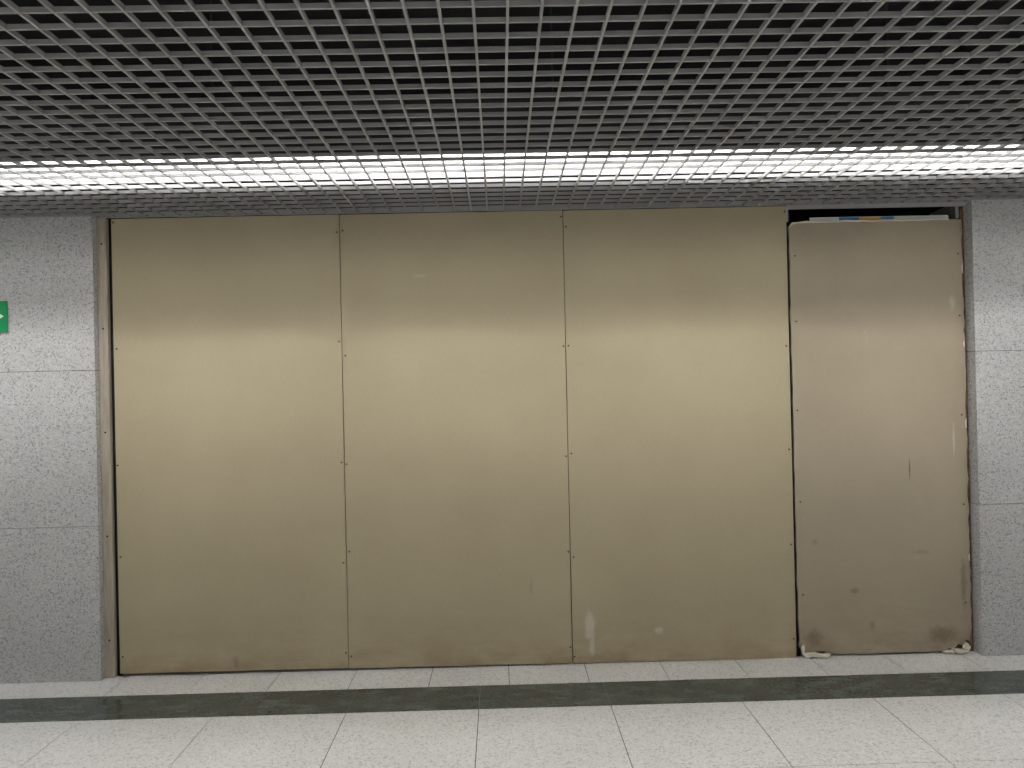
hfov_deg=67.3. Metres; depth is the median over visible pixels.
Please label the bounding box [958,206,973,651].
trim
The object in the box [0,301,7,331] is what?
exit sign
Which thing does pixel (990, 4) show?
ceiling
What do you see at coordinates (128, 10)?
grid
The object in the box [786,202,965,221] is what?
trim
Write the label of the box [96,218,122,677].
trim
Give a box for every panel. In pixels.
[111,214,348,673]
[339,210,571,667]
[563,206,795,662]
[787,218,971,654]
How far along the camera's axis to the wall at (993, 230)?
4.11 m
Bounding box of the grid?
[0,0,1023,217]
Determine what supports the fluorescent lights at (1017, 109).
hanging from the ceiling
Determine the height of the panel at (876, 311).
2.353 m
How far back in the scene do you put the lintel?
4.13 m
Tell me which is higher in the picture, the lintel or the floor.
the lintel
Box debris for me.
[800,642,970,657]
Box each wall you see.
[0,59,110,683]
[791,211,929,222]
[930,44,1023,655]
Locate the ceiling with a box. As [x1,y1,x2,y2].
[0,0,1023,53]
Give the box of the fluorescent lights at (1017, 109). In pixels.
[738,108,1023,172]
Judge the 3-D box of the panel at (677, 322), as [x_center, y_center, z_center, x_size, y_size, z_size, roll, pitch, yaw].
[0.903,0.270,4.141,1.205,2.435,0.018,-1,0,-1]
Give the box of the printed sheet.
[809,215,947,220]
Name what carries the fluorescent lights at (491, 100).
hanging from the ceiling
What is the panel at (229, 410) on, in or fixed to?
attached to the frame
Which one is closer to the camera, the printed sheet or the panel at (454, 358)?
the panel at (454, 358)
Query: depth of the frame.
4.17 m
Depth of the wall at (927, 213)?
4.70 m
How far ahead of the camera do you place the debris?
4.14 m
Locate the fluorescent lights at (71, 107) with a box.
[0,105,251,184]
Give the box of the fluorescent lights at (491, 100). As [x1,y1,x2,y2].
[239,95,751,180]
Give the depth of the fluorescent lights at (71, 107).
3.19 m
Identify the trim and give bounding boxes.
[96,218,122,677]
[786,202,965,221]
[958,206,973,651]
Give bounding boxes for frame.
[339,214,800,668]
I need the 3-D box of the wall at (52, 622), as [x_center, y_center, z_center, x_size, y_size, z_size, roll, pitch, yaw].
[-4.397,-0.043,4.200,4.414,3.300,0.400,-1,0,-1]
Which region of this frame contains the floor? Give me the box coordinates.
[0,644,1023,767]
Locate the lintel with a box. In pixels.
[94,45,965,221]

